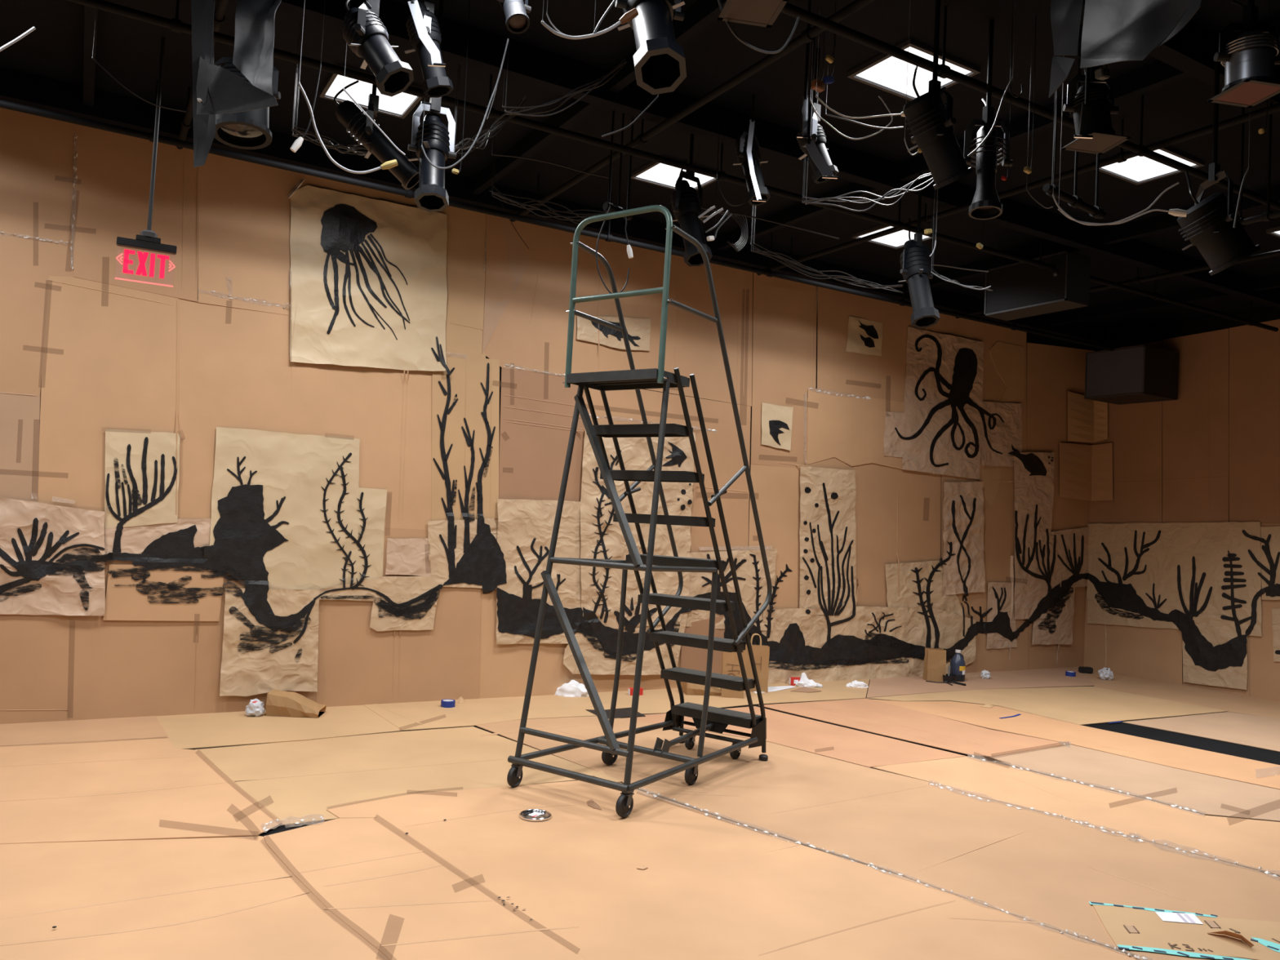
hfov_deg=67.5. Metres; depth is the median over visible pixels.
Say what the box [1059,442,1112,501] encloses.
cardboard sheet
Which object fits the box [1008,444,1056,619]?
paper sheet
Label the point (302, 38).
cable
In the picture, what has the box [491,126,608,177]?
cable
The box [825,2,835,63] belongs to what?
connector
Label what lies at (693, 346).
cardboard sheet
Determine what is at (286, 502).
paper sheet
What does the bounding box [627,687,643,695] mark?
box
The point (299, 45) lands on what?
cable
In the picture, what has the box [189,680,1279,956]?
floor
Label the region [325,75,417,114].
diffuser
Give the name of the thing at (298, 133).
cable
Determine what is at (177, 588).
cardboard sheet
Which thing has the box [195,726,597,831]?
cardboard sheet
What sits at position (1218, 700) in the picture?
cardboard sheet
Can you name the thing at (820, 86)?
connector
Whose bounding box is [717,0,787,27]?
stage light
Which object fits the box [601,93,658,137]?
cable
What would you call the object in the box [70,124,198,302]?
cardboard sheet
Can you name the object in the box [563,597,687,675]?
paper sheet
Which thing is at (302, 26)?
cable
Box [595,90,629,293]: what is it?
cable
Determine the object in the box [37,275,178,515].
cardboard sheet
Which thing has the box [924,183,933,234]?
connector
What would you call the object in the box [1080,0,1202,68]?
fabric
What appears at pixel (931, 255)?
cable
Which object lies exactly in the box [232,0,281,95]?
fabric
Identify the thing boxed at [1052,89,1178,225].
cable
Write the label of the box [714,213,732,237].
cable
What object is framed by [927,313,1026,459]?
cardboard sheet
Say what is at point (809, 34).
pipe
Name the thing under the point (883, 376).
cardboard sheet
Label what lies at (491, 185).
cable
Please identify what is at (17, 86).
ceiling beam
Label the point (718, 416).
cardboard sheet
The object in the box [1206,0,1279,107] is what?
stage light
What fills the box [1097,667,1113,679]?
plastic wrapper
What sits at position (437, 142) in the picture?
stage light
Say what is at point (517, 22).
stage light
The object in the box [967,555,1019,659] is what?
paper sheet
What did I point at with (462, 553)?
paper sheet
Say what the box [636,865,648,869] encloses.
scrap
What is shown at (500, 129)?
cable
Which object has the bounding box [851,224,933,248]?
recessed light
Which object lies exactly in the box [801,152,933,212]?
cable
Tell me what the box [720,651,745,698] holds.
paper bag
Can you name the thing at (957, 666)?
paint bottle
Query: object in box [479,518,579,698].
cardboard sheet
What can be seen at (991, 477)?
cardboard sheet
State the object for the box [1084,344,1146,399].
grille
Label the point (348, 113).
stage light
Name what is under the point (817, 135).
stage light
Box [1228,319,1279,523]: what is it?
cardboard sheet
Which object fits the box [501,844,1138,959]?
cardboard sheet
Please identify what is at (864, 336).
paper sheet
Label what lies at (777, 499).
cardboard sheet
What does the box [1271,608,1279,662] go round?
paper sheet
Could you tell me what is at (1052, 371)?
cardboard sheet
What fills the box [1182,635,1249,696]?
cardboard sheet
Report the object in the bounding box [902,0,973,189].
stage light
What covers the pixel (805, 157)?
cable
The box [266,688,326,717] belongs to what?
paper bag
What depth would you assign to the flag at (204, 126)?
3.98 m
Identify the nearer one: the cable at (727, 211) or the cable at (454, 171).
the cable at (454, 171)
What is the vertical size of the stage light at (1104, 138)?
0.812 m
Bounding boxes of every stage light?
[213,57,280,149]
[333,73,419,190]
[342,0,413,97]
[404,0,453,97]
[408,0,456,212]
[497,0,531,34]
[615,0,686,94]
[671,133,712,266]
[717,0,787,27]
[733,108,770,205]
[796,48,838,183]
[804,39,837,179]
[897,173,939,328]
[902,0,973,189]
[963,19,1013,219]
[1061,54,1131,154]
[1177,33,1261,275]
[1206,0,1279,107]
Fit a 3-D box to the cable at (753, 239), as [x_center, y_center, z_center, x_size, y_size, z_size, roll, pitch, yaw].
[1.375,-1.839,6.997,1.078,0.863,0.027,3,-2,10]
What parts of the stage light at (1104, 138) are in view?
tilt knob, gel frame, tilt knob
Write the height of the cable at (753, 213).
0.890 m
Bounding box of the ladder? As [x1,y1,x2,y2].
[506,204,772,817]
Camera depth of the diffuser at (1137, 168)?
6.61 m
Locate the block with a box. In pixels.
[1078,666,1093,673]
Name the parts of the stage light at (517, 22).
tilt knob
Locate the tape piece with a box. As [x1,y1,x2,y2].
[999,713,1020,718]
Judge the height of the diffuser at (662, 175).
0.012 m
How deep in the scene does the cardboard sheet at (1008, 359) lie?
11.26 m
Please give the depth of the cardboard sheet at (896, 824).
5.49 m
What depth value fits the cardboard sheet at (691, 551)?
8.96 m
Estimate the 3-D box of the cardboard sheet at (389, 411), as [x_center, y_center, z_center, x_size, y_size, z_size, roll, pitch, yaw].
[-2.135,-0.375,7.426,1.190,1.654,0.030,4,-3,-30]
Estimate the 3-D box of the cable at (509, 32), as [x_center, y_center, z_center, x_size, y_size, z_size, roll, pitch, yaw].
[-0.393,-2.179,5.120,0.627,0.524,0.017,3,-2,-6]
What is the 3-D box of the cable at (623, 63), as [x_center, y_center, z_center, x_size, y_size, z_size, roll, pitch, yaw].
[-0.398,-2.198,5.118,0.646,0.485,0.018,3,-2,-6]
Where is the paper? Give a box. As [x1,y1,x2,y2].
[585,707,644,719]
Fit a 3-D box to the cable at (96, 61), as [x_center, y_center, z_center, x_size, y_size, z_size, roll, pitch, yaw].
[-2.402,-2.194,4.640,0.416,0.741,0.011,4,-3,-29]
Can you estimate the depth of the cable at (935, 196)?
6.45 m
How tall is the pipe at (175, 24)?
0.337 m
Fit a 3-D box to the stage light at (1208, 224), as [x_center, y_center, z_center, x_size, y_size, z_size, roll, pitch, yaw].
[2.934,-1.651,4.854,0.367,1.233,0.342,4,-3,-30]
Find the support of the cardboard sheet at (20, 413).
attached to the wall at (1030, 338)
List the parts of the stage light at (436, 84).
shutter handle, tilt knob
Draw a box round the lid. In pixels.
[519,808,551,821]
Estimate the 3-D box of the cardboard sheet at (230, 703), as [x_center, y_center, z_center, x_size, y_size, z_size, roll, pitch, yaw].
[-2.724,1.009,7.073,0.754,1.392,0.008,4,-3,-30]
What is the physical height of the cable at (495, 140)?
0.547 m
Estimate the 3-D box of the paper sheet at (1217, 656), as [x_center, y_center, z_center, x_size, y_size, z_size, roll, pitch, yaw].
[6.324,1.873,10.564,0.020,0.813,0.728,4,-3,-30]
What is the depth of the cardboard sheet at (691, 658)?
8.98 m
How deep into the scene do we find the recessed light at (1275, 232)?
7.77 m
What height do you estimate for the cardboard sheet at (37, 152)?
1.073 m
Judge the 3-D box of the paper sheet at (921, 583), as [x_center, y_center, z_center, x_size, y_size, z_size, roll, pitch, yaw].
[3.133,1.278,10.475,1.250,1.231,0.039,4,-3,-30]
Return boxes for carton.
[1088,901,1279,959]
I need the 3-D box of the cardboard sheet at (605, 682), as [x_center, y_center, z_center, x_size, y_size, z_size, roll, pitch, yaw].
[-0.084,1.259,8.629,1.119,1.309,0.009,4,-3,-30]
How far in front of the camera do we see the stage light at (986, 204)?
4.81 m
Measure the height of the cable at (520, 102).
0.650 m
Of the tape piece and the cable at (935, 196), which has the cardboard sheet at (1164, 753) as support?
the tape piece
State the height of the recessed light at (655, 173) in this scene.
0.028 m
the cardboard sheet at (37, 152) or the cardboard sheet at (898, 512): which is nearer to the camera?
the cardboard sheet at (37, 152)
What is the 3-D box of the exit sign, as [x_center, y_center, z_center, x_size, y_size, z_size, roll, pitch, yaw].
[-2.777,-1.828,5.464,0.303,1.422,0.090,4,-3,-27]
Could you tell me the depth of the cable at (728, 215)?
6.84 m
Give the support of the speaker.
attached to the wall at (1133, 337)
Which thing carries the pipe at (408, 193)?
hanging from the ceiling
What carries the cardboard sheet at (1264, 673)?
attached to the wall at (1133, 337)
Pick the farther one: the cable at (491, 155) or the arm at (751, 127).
the cable at (491, 155)
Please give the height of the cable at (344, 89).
0.901 m
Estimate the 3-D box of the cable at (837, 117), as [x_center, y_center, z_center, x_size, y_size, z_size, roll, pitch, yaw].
[1.152,-2.074,4.878,0.390,0.592,0.011,2,-2,12]
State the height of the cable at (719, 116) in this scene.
0.651 m
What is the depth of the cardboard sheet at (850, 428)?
9.96 m
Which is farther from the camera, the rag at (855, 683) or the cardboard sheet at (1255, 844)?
the rag at (855, 683)
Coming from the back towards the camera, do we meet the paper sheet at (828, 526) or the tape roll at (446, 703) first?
the paper sheet at (828, 526)
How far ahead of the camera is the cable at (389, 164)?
4.31 m
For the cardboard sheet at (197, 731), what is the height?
0.008 m
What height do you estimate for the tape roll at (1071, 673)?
0.048 m
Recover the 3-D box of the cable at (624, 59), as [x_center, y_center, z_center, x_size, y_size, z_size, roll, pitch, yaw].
[-0.389,-2.173,5.062,0.622,0.539,0.018,3,-2,-6]
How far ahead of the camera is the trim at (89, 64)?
5.48 m
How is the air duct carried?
hanging from the ceiling
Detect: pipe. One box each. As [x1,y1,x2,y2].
[0,80,1117,351]
[66,0,1278,331]
[176,0,228,149]
[510,0,874,222]
[602,110,634,220]
[756,102,1279,275]
[780,2,1279,209]
[955,249,1279,318]
[1042,24,1106,218]
[1239,102,1279,226]
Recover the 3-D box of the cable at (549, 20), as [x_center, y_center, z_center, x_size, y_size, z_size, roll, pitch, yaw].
[-0.295,-2.097,3.687,0.098,0.794,0.006,3,-2,-6]
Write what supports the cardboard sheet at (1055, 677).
on the floor
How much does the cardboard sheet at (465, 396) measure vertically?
1.503 m
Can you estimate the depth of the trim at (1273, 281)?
10.10 m
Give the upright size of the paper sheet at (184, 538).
0.329 m
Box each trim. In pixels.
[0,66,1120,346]
[83,5,98,106]
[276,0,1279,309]
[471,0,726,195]
[902,184,1279,292]
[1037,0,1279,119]
[1048,273,1279,325]
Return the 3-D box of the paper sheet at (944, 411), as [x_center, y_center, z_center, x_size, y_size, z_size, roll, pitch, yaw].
[3.508,-0.828,10.737,1.743,1.587,0.018,4,-3,-30]
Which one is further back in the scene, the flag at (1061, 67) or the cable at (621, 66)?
the cable at (621, 66)
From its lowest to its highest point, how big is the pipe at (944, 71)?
0.357 m
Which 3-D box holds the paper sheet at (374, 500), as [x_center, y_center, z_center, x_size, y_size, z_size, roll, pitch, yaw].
[-2.108,0.460,7.425,0.262,0.794,0.008,4,-3,-30]
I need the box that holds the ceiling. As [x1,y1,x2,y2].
[0,0,1279,332]
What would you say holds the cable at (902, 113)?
hanging from the ceiling
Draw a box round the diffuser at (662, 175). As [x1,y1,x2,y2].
[635,163,713,187]
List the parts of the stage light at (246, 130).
tilt knob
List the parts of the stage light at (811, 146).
hanging stem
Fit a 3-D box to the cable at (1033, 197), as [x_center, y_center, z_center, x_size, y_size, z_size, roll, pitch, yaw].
[1.983,-1.830,4.714,0.127,1.007,0.006,2,-3,22]
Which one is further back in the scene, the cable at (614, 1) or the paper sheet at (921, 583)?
the paper sheet at (921, 583)
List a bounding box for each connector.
[196,0,214,105]
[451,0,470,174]
[706,106,719,240]
[810,31,825,92]
[822,33,834,84]
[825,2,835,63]
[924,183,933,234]
[976,223,983,248]
[1000,17,1013,180]
[1023,15,1035,173]
[1094,63,1110,79]
[1257,0,1269,134]
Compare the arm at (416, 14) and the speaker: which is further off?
the speaker
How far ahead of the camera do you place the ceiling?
6.02 m
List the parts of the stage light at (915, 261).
tilt knob, shutter handle, hanging stem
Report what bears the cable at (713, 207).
attached to the connector at (708, 237)
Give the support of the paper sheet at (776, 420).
attached to the wall at (1030, 338)
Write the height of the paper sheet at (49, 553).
0.774 m
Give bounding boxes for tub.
[942,666,957,683]
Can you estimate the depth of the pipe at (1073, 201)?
4.81 m
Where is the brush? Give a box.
[944,680,966,685]
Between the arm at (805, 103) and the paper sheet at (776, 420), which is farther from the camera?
the paper sheet at (776, 420)
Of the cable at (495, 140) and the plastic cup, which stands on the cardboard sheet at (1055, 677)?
the plastic cup
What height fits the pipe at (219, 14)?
0.267 m
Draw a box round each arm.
[408,0,445,66]
[746,93,765,201]
[796,42,811,138]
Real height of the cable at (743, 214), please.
0.276 m
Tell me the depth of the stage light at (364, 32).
4.08 m
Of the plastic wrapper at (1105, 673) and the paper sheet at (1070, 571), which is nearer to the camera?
the plastic wrapper at (1105, 673)
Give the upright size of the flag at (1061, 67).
0.151 m
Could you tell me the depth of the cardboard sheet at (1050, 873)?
4.42 m
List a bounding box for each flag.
[191,0,215,167]
[1048,56,1075,97]
[1050,0,1084,55]
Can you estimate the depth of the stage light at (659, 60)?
3.73 m
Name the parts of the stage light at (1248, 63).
tilt knob, gel frame, hanging stem, tilt knob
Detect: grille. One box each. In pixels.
[983,250,1068,315]
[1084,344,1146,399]
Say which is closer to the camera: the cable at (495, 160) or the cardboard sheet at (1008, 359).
the cable at (495, 160)
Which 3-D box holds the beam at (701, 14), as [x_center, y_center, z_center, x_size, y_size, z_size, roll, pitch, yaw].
[0.260,-2.346,4.907,0.060,0.120,6.150,4,-3,-30]
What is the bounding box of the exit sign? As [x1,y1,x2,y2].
[115,36,177,287]
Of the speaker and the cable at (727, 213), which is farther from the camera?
the speaker
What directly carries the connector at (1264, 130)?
hanging from the ceiling
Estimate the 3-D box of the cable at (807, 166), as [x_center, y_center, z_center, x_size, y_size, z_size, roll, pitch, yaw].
[1.379,-1.961,5.511,0.803,0.741,0.021,2,-2,13]
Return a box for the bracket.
[1073,66,1093,138]
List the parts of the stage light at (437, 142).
tilt knob, shutter handle, hanging stem, tilt knob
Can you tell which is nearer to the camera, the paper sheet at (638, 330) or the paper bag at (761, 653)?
the paper sheet at (638, 330)
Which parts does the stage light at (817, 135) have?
shutter handle, tilt knob, hanging stem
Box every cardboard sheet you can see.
[0,107,74,248]
[0,234,73,395]
[0,391,39,502]
[0,503,105,724]
[0,715,168,746]
[0,737,282,844]
[0,835,388,959]
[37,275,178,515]
[69,560,222,720]
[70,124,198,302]
[102,557,247,621]
[155,705,401,749]
[177,297,293,519]
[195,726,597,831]
[198,153,360,315]
[222,573,316,712]
[263,817,585,959]
[291,361,431,529]
[316,527,480,706]
[326,780,801,906]
[360,186,486,358]
[363,679,869,730]
[431,336,499,525]
[475,715,1135,876]
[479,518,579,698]
[482,217,530,352]
[484,213,599,376]
[498,367,584,502]
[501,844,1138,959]
[578,657,679,692]
[583,387,758,551]
[599,239,752,406]
[620,706,966,767]
[646,791,1258,959]
[679,550,721,685]
[680,615,724,673]
[748,463,800,609]
[751,272,817,468]
[759,697,1069,756]
[804,408,941,607]
[807,387,904,469]
[817,286,927,402]
[866,666,1093,697]
[866,686,1227,724]
[872,756,1279,876]
[873,699,1279,789]
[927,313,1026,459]
[941,459,1027,672]
[972,744,1279,822]
[982,468,1013,506]
[988,341,1024,401]
[1026,342,1094,525]
[1027,519,1087,669]
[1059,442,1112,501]
[1067,391,1107,442]
[1084,586,1182,684]
[1088,340,1162,523]
[1088,668,1279,718]
[1122,711,1279,751]
[1133,871,1279,959]
[1162,328,1228,522]
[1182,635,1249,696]
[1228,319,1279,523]
[1249,523,1279,701]
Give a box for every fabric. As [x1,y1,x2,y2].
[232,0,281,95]
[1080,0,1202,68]
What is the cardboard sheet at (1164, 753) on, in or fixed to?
on the floor
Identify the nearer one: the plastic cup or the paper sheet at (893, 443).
the paper sheet at (893, 443)
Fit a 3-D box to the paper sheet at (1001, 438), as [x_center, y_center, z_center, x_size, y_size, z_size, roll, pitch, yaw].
[4.217,-0.533,11.154,0.743,0.786,0.016,4,-3,-30]
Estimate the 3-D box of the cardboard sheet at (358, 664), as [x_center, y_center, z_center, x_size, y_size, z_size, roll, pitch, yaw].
[-1.883,1.071,7.555,1.383,1.390,0.026,4,-3,-30]
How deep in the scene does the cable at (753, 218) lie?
6.90 m
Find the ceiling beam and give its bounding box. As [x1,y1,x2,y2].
[715,12,1279,250]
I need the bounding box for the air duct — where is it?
[983,246,1090,320]
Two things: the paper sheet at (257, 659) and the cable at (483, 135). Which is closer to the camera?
the cable at (483, 135)
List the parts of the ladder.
leg, rail, knee rail, leg, guard rail, hand rail, leg, corner plate, rail, lock arm, knee rail, leg, hand rail, corner plate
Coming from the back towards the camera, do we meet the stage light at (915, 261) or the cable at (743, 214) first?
the cable at (743, 214)
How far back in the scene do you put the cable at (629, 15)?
3.66 m
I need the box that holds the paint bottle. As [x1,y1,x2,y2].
[949,649,965,681]
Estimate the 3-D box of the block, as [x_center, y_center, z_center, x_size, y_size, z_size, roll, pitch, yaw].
[5.292,2.256,11.366,0.150,0.070,0.090,3,-2,-10]
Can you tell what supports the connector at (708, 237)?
hanging from the ceiling
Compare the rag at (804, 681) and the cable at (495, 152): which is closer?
the cable at (495, 152)
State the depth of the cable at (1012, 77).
4.40 m
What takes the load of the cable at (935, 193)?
hanging from the ceiling
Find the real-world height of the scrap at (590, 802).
0.023 m
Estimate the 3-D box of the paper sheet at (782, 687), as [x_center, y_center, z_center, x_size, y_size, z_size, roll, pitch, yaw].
[1.235,1.980,9.079,0.188,0.006,0.656,1,-3,40]
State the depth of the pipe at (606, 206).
6.17 m
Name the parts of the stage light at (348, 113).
shutter handle, tilt knob, hanging stem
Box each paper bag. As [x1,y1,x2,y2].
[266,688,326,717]
[681,681,721,695]
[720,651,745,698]
[742,633,769,692]
[922,647,946,681]
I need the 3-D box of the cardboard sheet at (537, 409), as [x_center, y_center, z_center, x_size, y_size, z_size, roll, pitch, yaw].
[-0.854,-0.380,8.167,0.901,1.179,0.059,4,-3,-30]
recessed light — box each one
[319,63,422,119]
[631,155,718,190]
[847,38,980,100]
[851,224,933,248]
[1089,142,1204,185]
[1266,226,1279,237]
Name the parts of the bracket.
hanging stem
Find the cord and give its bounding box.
[925,680,952,685]
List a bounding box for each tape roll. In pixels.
[440,698,455,707]
[1065,671,1075,676]
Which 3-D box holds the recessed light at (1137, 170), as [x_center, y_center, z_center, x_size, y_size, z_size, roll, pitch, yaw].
[3.466,-2.157,6.547,0.548,0.028,0.480,4,-3,-30]
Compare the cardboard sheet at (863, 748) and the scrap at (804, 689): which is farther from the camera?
the scrap at (804, 689)
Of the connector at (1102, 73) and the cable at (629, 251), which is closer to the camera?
the connector at (1102, 73)
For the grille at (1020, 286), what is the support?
attached to the air duct
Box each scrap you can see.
[455,696,465,703]
[586,799,601,809]
[592,770,622,782]
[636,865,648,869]
[790,686,822,692]
[980,703,993,707]
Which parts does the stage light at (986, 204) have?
tilt knob, hanging stem, tilt knob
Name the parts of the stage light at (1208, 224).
shutter handle, hanging stem, tilt knob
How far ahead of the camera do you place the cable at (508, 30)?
5.01 m
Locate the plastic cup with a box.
[980,670,991,679]
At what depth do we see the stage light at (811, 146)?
5.11 m
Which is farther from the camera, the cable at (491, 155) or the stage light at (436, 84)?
the cable at (491, 155)
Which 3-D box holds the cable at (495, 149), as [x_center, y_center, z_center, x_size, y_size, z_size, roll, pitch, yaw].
[-0.644,-2.142,6.897,0.819,0.475,0.020,3,-2,-6]
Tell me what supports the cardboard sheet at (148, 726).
on the floor
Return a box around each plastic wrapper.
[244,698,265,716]
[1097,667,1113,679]
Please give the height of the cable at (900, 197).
0.780 m
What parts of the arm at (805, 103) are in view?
hanging stem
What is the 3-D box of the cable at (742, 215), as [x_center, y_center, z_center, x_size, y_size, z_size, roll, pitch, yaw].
[0.712,-1.779,6.873,0.120,0.266,0.009,3,-2,5]
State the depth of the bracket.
4.21 m
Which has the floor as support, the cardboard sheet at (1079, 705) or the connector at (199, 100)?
the cardboard sheet at (1079, 705)
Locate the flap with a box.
[195,56,278,115]
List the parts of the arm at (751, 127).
hanging stem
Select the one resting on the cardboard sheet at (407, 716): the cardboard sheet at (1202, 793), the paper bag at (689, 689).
the paper bag at (689, 689)
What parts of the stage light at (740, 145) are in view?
tilt knob, shutter handle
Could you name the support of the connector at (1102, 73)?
hanging from the ceiling
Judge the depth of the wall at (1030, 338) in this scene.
11.43 m
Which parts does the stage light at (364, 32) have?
tilt knob, shutter handle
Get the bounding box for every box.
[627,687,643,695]
[788,676,799,685]
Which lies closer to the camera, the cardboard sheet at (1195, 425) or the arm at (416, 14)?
the arm at (416, 14)
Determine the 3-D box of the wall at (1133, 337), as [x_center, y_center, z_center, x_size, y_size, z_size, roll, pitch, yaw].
[8.745,0.262,6.824,0.100,4.287,12.101,4,-3,-30]
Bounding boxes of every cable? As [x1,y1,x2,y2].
[0,26,35,51]
[92,11,186,112]
[289,6,324,152]
[291,38,373,154]
[292,21,359,148]
[292,35,363,153]
[293,26,367,152]
[293,27,367,150]
[293,44,365,155]
[295,26,368,154]
[295,38,365,151]
[297,0,398,173]
[342,6,405,155]
[421,38,509,168]
[453,64,525,154]
[453,72,525,149]
[453,108,524,154]
[454,64,522,150]
[454,64,524,149]
[454,71,524,146]
[455,69,519,147]
[455,108,520,148]
[486,30,508,119]
[489,155,601,217]
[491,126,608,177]
[491,139,582,221]
[491,145,606,224]
[491,185,528,248]
[492,149,587,217]
[493,146,606,214]
[493,151,607,220]
[493,160,604,212]
[502,28,626,108]
[504,31,622,115]
[504,38,626,116]
[505,37,626,115]
[541,3,638,39]
[546,0,566,35]
[593,0,616,33]
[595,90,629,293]
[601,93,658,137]
[625,87,633,258]
[696,155,839,239]
[697,205,715,218]
[702,208,723,222]
[705,209,728,232]
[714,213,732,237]
[716,115,755,206]
[717,0,799,53]
[717,213,742,245]
[721,213,743,246]
[725,213,745,248]
[728,214,746,248]
[733,215,747,250]
[735,213,748,251]
[750,213,903,293]
[751,213,902,286]
[751,217,901,287]
[752,239,902,287]
[753,211,902,288]
[753,217,902,292]
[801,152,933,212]
[803,156,930,202]
[804,80,930,205]
[805,157,933,204]
[806,165,931,203]
[809,48,893,139]
[815,9,905,118]
[825,40,903,128]
[904,9,921,155]
[925,206,988,272]
[928,191,937,257]
[930,197,991,289]
[931,192,992,291]
[933,195,988,290]
[967,8,1015,156]
[1009,6,1022,97]
[1026,12,1053,208]
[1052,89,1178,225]
[1057,55,1187,225]
[1233,107,1250,227]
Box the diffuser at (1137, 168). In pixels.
[1101,149,1195,181]
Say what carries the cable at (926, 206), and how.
hanging from the ceiling
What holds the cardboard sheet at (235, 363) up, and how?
attached to the wall at (1030, 338)
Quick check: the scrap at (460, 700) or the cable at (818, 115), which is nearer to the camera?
the cable at (818, 115)
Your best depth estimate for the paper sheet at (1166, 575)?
11.01 m
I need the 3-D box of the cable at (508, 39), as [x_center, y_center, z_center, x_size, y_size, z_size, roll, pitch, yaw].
[-0.848,-1.992,4.685,0.391,0.978,0.013,3,-2,-12]
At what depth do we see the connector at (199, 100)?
3.95 m
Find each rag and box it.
[555,680,588,697]
[795,672,822,687]
[845,680,868,687]
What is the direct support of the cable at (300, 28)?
hanging from the ceiling
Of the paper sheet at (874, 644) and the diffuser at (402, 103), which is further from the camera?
the paper sheet at (874, 644)
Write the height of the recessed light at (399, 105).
0.028 m
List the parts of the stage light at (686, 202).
tilt knob, hanging stem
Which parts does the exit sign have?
hanging rod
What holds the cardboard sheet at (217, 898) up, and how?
on the floor
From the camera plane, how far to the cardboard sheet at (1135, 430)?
11.52 m
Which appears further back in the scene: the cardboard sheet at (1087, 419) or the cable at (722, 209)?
the cardboard sheet at (1087, 419)
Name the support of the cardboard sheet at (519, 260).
attached to the wall at (1030, 338)
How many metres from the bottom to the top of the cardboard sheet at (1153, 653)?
1.832 m
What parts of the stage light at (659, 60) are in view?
tilt knob, shutter handle, tilt knob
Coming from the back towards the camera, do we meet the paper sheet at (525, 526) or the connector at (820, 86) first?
the paper sheet at (525, 526)
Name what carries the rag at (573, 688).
on the cardboard sheet at (407, 716)
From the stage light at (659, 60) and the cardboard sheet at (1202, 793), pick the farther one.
the cardboard sheet at (1202, 793)
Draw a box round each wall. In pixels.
[39,258,1093,558]
[1093,308,1279,523]
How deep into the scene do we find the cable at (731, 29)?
3.85 m
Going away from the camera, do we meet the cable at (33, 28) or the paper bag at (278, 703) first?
the cable at (33, 28)
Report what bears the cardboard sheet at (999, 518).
attached to the wall at (1030, 338)
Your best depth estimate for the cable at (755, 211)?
6.90 m
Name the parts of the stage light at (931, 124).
tilt knob, shutter handle, hanging stem, tilt knob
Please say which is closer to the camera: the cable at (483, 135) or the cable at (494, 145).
the cable at (483, 135)
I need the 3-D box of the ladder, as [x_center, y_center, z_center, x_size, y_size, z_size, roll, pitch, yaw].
[0.153,0.141,5.898,0.848,3.300,1.728,1,-3,35]
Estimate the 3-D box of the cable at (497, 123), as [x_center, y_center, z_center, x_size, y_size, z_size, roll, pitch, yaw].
[-0.858,-2.162,5.495,0.372,0.573,0.011,3,-2,-10]
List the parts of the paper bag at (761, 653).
twisted handle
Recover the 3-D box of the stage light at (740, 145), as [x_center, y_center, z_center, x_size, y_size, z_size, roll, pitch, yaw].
[0.684,-2.075,6.037,0.215,0.715,0.342,4,-3,-30]
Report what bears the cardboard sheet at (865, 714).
on the floor
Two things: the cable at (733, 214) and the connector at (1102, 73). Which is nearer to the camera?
the connector at (1102, 73)
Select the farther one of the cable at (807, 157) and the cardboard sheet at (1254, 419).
the cardboard sheet at (1254, 419)
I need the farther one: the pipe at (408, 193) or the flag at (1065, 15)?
the pipe at (408, 193)
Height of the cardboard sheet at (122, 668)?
1.372 m
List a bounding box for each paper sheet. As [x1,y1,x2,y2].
[0,496,114,615]
[95,518,224,562]
[104,429,180,557]
[199,426,371,630]
[217,551,319,696]
[289,185,447,371]
[313,575,443,631]
[348,487,386,583]
[385,537,431,576]
[427,515,506,594]
[496,498,583,644]
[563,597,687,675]
[576,315,650,351]
[580,430,695,628]
[674,548,792,666]
[751,606,976,684]
[753,685,795,693]
[761,402,793,450]
[799,466,856,644]
[846,315,882,355]
[884,412,908,457]
[884,541,963,648]
[894,326,1004,479]
[942,481,985,636]
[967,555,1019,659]
[981,401,1022,466]
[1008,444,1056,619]
[1009,526,1088,665]
[1086,521,1262,665]
[1181,613,1248,689]
[1242,526,1279,635]
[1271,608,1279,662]
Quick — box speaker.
[1084,344,1178,404]
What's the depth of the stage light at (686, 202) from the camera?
6.20 m
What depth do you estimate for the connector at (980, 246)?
6.50 m
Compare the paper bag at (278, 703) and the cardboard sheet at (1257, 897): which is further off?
the paper bag at (278, 703)
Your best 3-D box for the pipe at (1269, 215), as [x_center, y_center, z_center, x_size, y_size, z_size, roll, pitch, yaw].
[3.421,-1.801,5.199,0.052,0.856,0.529,3,-2,-7]
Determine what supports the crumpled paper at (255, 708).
on the cardboard sheet at (197, 731)
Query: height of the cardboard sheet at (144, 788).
0.009 m
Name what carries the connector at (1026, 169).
hanging from the ceiling
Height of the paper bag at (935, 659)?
0.344 m
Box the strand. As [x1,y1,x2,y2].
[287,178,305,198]
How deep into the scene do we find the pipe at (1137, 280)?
8.37 m

